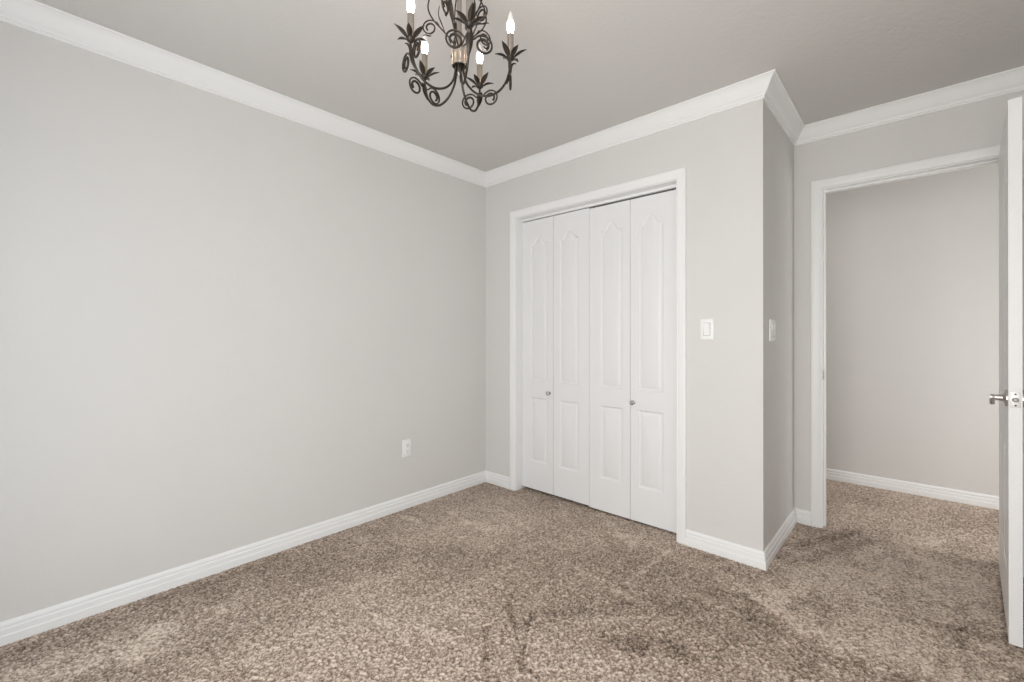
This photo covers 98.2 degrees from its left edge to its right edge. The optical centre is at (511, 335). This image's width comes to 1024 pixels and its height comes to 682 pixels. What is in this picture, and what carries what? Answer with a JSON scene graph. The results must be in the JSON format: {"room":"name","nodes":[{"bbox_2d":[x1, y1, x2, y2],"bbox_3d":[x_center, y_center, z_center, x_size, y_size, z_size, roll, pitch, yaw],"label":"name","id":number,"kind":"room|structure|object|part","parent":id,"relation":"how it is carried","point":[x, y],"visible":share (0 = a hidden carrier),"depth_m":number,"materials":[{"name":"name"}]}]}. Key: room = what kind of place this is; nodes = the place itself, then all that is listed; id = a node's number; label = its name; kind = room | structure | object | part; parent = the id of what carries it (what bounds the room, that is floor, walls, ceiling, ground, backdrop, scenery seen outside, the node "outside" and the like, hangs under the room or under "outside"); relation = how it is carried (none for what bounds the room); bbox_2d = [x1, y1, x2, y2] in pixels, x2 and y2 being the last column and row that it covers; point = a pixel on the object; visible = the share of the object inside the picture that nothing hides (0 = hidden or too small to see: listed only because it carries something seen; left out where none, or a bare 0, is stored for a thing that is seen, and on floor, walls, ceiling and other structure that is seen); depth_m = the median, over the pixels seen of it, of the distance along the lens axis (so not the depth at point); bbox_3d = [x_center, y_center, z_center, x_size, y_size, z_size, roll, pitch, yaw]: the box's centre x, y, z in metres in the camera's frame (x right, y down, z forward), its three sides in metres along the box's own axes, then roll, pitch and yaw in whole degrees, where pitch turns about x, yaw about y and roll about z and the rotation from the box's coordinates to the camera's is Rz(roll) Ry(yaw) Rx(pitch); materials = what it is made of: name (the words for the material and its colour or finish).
{"room":"empty bedroom","nodes":[
{"label":"empty bedroom","id":0,"kind":"room"},
{"bbox_2d":[0,21,485,621],"bbox_3d":[-1.265,-0.045,2.487,0.120,2.460,3.240,0,0,42],"label":"wall","id":1,"kind":"structure","parent":0,"point":[226,324],"depth_m":2.14,"materials":[{"name":"paint"}]},
{"bbox_2d":[0,0,485,187],"bbox_3d":[-1.196,-1.229,2.425,0.069,0.091,3.000,0,0,42],"label":"crown molding","id":2,"kind":"structure","parent":1,"relation":"attached to","point":[34,16],"depth_m":2.12,"materials":[{"name":"white paint"}]},
{"bbox_2d":[0,470,485,646],"bbox_3d":[-1.215,1.134,2.440,0.016,0.102,3.000,0,0,42],"label":"baseboard","id":3,"kind":"structure","parent":1,"relation":"attached to","point":[12,630],"depth_m":2.13,"materials":[{"name":"white paint"}]},
{"bbox_2d":[402,439,410,457],"bbox_3d":[-0.711,0.765,3.000,0.009,0.114,0.070,0,0,42],"label":"wall outlet","id":4,"kind":"object","parent":1,"relation":"attached to","point":[406,444],"visible":1,"depth_m":2.99,"materials":[{"name":"white plastic"}]},
{"bbox_2d":[0,479,1023,681],"bbox_3d":[0.956,1.167,1.752,4.256,0.014,5.008,0,0,42],"label":"floor","id":5,"kind":"structure","parent":0,"point":[483,582],"depth_m":1.91,"materials":[{"name":"beige carpet"}]},
{"bbox_2d":[35,0,1023,171],"bbox_3d":[0.957,-1.326,1.759,4.450,0.100,5.213,0,0,42],"label":"ceiling","id":6,"kind":"structure","parent":0,"point":[586,67],"depth_m":1.99,"materials":[{"name":"white paint"}]},
{"bbox_2d":[394,0,525,111],"bbox_3d":[-0.164,-1.054,1.552,0.430,0.445,0.447,0,0,1],"label":"chandelier","id":7,"kind":"object","parent":6,"relation":"hanging from","point":[460,56],"visible":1,"depth_m":1.54,"materials":[{"name":"brown metal"}]},
{"bbox_3d":[-0.334,-0.912,1.448,0.025,0.074,0.026,0,0,11],"label":"arm","id":8,"kind":"part","parent":7,"relation":"part of","materials":[{"name":"brown metal"}]},
{"bbox_3d":[-0.331,-1.091,1.450,0.026,0.085,0.026,0,0,-35],"label":"bulb","id":9,"kind":"part","parent":7,"relation":"part of","materials":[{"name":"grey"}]},
{"bbox_3d":[-0.327,-1.090,1.661,0.026,0.085,0.026,0,0,37],"label":"bulb","id":10,"kind":"part","parent":7,"relation":"part of","materials":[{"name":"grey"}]},
{"bbox_3d":[-0.268,-0.901,1.494,0.186,0.139,0.031,0,0,-35],"label":"arm","id":11,"kind":"part","parent":7,"relation":"part of","materials":[{"name":"brown metal"}]},
{"bbox_3d":[-0.265,-0.900,1.614,0.186,0.139,0.031,0,0,37],"label":"arm","id":12,"kind":"part","parent":7,"relation":"part of","materials":[{"name":"brown metal"}]},
{"bbox_3d":[-0.155,-0.901,1.455,0.031,0.139,0.186,0,0,-17],"label":"arm","id":13,"kind":"part","parent":7,"relation":"part of","materials":[{"name":"brown metal"}]},
{"bbox_3d":[-0.132,-0.912,1.378,0.026,0.074,0.025,0,0,29],"label":"arm","id":14,"kind":"part","parent":7,"relation":"part of","materials":[{"name":"brown metal"}]},
{"bbox_3d":[-0.151,-0.900,1.648,0.031,0.139,0.186,0,0,19],"label":"arm","id":15,"kind":"part","parent":7,"relation":"part of","materials":[{"name":"brown metal"}]},
{"bbox_3d":[-0.125,-1.090,1.722,0.026,0.085,0.026,0,0,19],"label":"bulb","id":16,"kind":"part","parent":7,"relation":"part of","materials":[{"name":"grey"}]},
{"bbox_3d":[-0.083,-0.900,1.550,0.186,0.139,0.031,0,0,1],"label":"arm","id":17,"kind":"part","parent":7,"relation":"part of","materials":[{"name":"brown metal"}]},
{"bbox_3d":[-0.005,-1.091,1.549,0.026,0.085,0.026,0,0,1],"label":"bulb","id":18,"kind":"part","parent":7,"relation":"part of","materials":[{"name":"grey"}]},
{"bbox_3d":[-0.003,-0.912,1.548,0.026,0.074,0.025,0,0,-43],"label":"arm","id":19,"kind":"part","parent":7,"relation":"part of","materials":[{"name":"brown metal"}]},
{"bbox_2d":[486,99,768,550],"bbox_3d":[0.560,-0.044,2.928,1.985,2.460,0.110,0,0,42],"label":"wall","id":20,"kind":"structure","parent":0,"point":[724,155],"depth_m":2.39,"materials":[{"name":"paint"}]},
{"bbox_2d":[486,471,509,488],"bbox_3d":[-0.116,1.135,3.457,0.272,0.102,0.016,0,0,42],"label":"baseboard","id":21,"kind":"structure","parent":20,"relation":"attached to","point":[493,478],"depth_m":3.44,"materials":[{"name":"white paint"}]},
{"bbox_2d":[510,167,686,544],"bbox_3d":[0.514,0.125,2.960,1.331,2.122,0.125,0,0,42],"label":"door frame","id":22,"kind":"structure","parent":20,"relation":"attached to","point":[679,175],"depth_m":2.75,"materials":[{"name":"white paint"}]},
{"bbox_2d":[522,184,675,222],"bbox_3d":[0.536,-0.871,2.985,1.217,0.017,0.036,0,0,42],"label":"door track","id":23,"kind":"object","parent":20,"relation":"attached to","point":[670,187],"visible":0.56,"depth_m":2.88,"materials":[{"name":"white metal"}]},
{"bbox_2d":[522,208,590,504],"bbox_3d":[0.297,0.143,3.181,0.597,2.007,0.062,0,0,42],"label":"door","id":24,"kind":"structure","parent":23,"relation":"hanging from","point":[555,249],"depth_m":3.17,"materials":[{"name":"white paint"}]},
{"bbox_2d":[589,190,675,532],"bbox_3d":[0.740,0.149,2.778,0.597,2.007,0.062,0,0,42],"label":"door","id":25,"kind":"structure","parent":23,"relation":"hanging from","point":[632,243],"depth_m":2.76,"materials":[{"name":"white paint"}]},
{"bbox_2d":[486,69,774,186],"bbox_3d":[0.525,-1.229,2.841,2.054,0.091,0.069,0,0,42],"label":"crown molding","id":26,"kind":"structure","parent":20,"relation":"attached to","point":[752,89],"depth_m":2.61,"materials":[{"name":"white paint"}]},
{"bbox_2d":[700,318,713,339],"bbox_3d":[1.053,-0.032,2.397,0.070,0.114,0.012,0,0,42],"label":"light switch","id":27,"kind":"object","parent":20,"relation":"attached to","point":[706,325],"visible":1,"depth_m":2.39,"materials":[{"name":"white plastic"}]},
{"bbox_2d":[685,529,765,570],"bbox_3d":[1.116,1.134,2.336,0.398,0.102,0.016,0,0,42],"label":"baseboard","id":28,"kind":"structure","parent":20,"relation":"attached to","point":[749,556],"depth_m":2.32,"materials":[{"name":"white paint"}]},
{"bbox_2d":[593,189,675,207],"bbox_3d":[0.776,-0.043,3.337,1.995,2.460,0.765,0,0,42],"label":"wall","id":29,"kind":"structure","parent":0,"point":[673,189],"depth_m":3.49,"materials":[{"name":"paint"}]},
{"bbox_2d":[768,107,793,542],"bbox_3d":[1.511,-0.045,2.580,0.110,2.460,0.655,0,0,42],"label":"wall","id":30,"kind":"structure","parent":0,"point":[780,148],"depth_m":2.50,"materials":[{"name":"paint"}]},
{"bbox_2d":[769,319,775,340],"bbox_3d":[1.386,-0.025,2.352,0.012,0.114,0.116,0,0,42],"label":"light switch","id":31,"kind":"object","parent":30,"relation":"attached to","point":[772,323],"visible":1,"depth_m":2.33,"materials":[{"name":"white plastic"}]},
{"bbox_2d":[763,508,796,569],"bbox_3d":[1.515,1.134,2.490,0.016,0.102,0.780,0,0,42],"label":"baseboard","id":32,"kind":"structure","parent":30,"relation":"attached to","point":[778,540],"depth_m":2.44,"materials":[{"name":"white paint"}]},
{"bbox_2d":[763,69,804,145],"bbox_3d":[1.517,-1.229,2.455,0.069,0.091,0.834,0,0,42],"label":"crown molding","id":33,"kind":"structure","parent":30,"relation":"attached to","point":[777,98],"depth_m":2.41,"materials":[{"name":"white paint"}]},
{"bbox_2d":[794,90,1023,510],"bbox_3d":[2.590,-0.045,2.121,2.325,2.460,0.120,0,0,42],"label":"wall","id":34,"kind":"structure","parent":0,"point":[980,124],"depth_m":2.64,"materials":[{"name":"paint"}]},
{"bbox_2d":[795,508,810,525],"bbox_3d":[1.799,1.134,2.748,0.089,0.102,0.016,0,0,42],"label":"baseboard","id":35,"kind":"structure","parent":34,"relation":"attached to","point":[803,516],"depth_m":2.74,"materials":[{"name":"white paint"}]},
{"bbox_2d":[794,66,1023,146],"bbox_3d":[2.142,-1.229,2.403,1.065,0.091,0.069,0,0,42],"label":"crown molding","id":36,"kind":"structure","parent":34,"relation":"attached to","point":[1010,81],"depth_m":2.37,"materials":[{"name":"white paint"}]},
{"bbox_2d":[811,140,1023,576],"bbox_3d":[2.204,0.122,2.472,0.882,2.127,0.150,0,0,42],"label":"door frame","id":37,"kind":"structure","parent":34,"relation":"attached to","point":[991,151],"depth_m":2.69,"materials":[{"name":"white paint"}]},
{"bbox_2d":[989,97,1023,647],"bbox_3d":[2.144,0.137,1.907,0.784,2.032,0.130,0,0,-43],"label":"door","id":38,"kind":"structure","parent":37,"relation":"attached to","point":[1010,396],"depth_m":1.65,"materials":[{"name":"white paint"}]},
{"bbox_3d":[1.912,0.245,1.745,0.143,0.073,0.048,0,0,-44],"label":"lever","id":39,"kind":"part","parent":38,"relation":"part of","materials":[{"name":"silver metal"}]},
{"bbox_3d":[1.868,0.241,1.645,0.002,0.057,0.025,0,0,-44],"label":"latch plate","id":40,"kind":"part","parent":38,"relation":"part of","materials":[{"name":"silver metal"}]},
{"bbox_2d":[826,163,998,495],"bbox_3d":[2.892,-0.043,3.399,3.600,2.460,0.120,0,0,42],"label":"wall","id":41,"kind":"structure","parent":0,"point":[912,265],"depth_m":3.25,"materials":[{"name":"paint"}]},
{"bbox_2d":[826,468,998,509],"bbox_3d":[2.884,1.135,3.314,3.500,0.102,0.016,0,0,42],"label":"baseboard","id":42,"kind":"structure","parent":41,"relation":"attached to","point":[982,500],"depth_m":3.24,"materials":[{"name":"white paint"}]}
]}

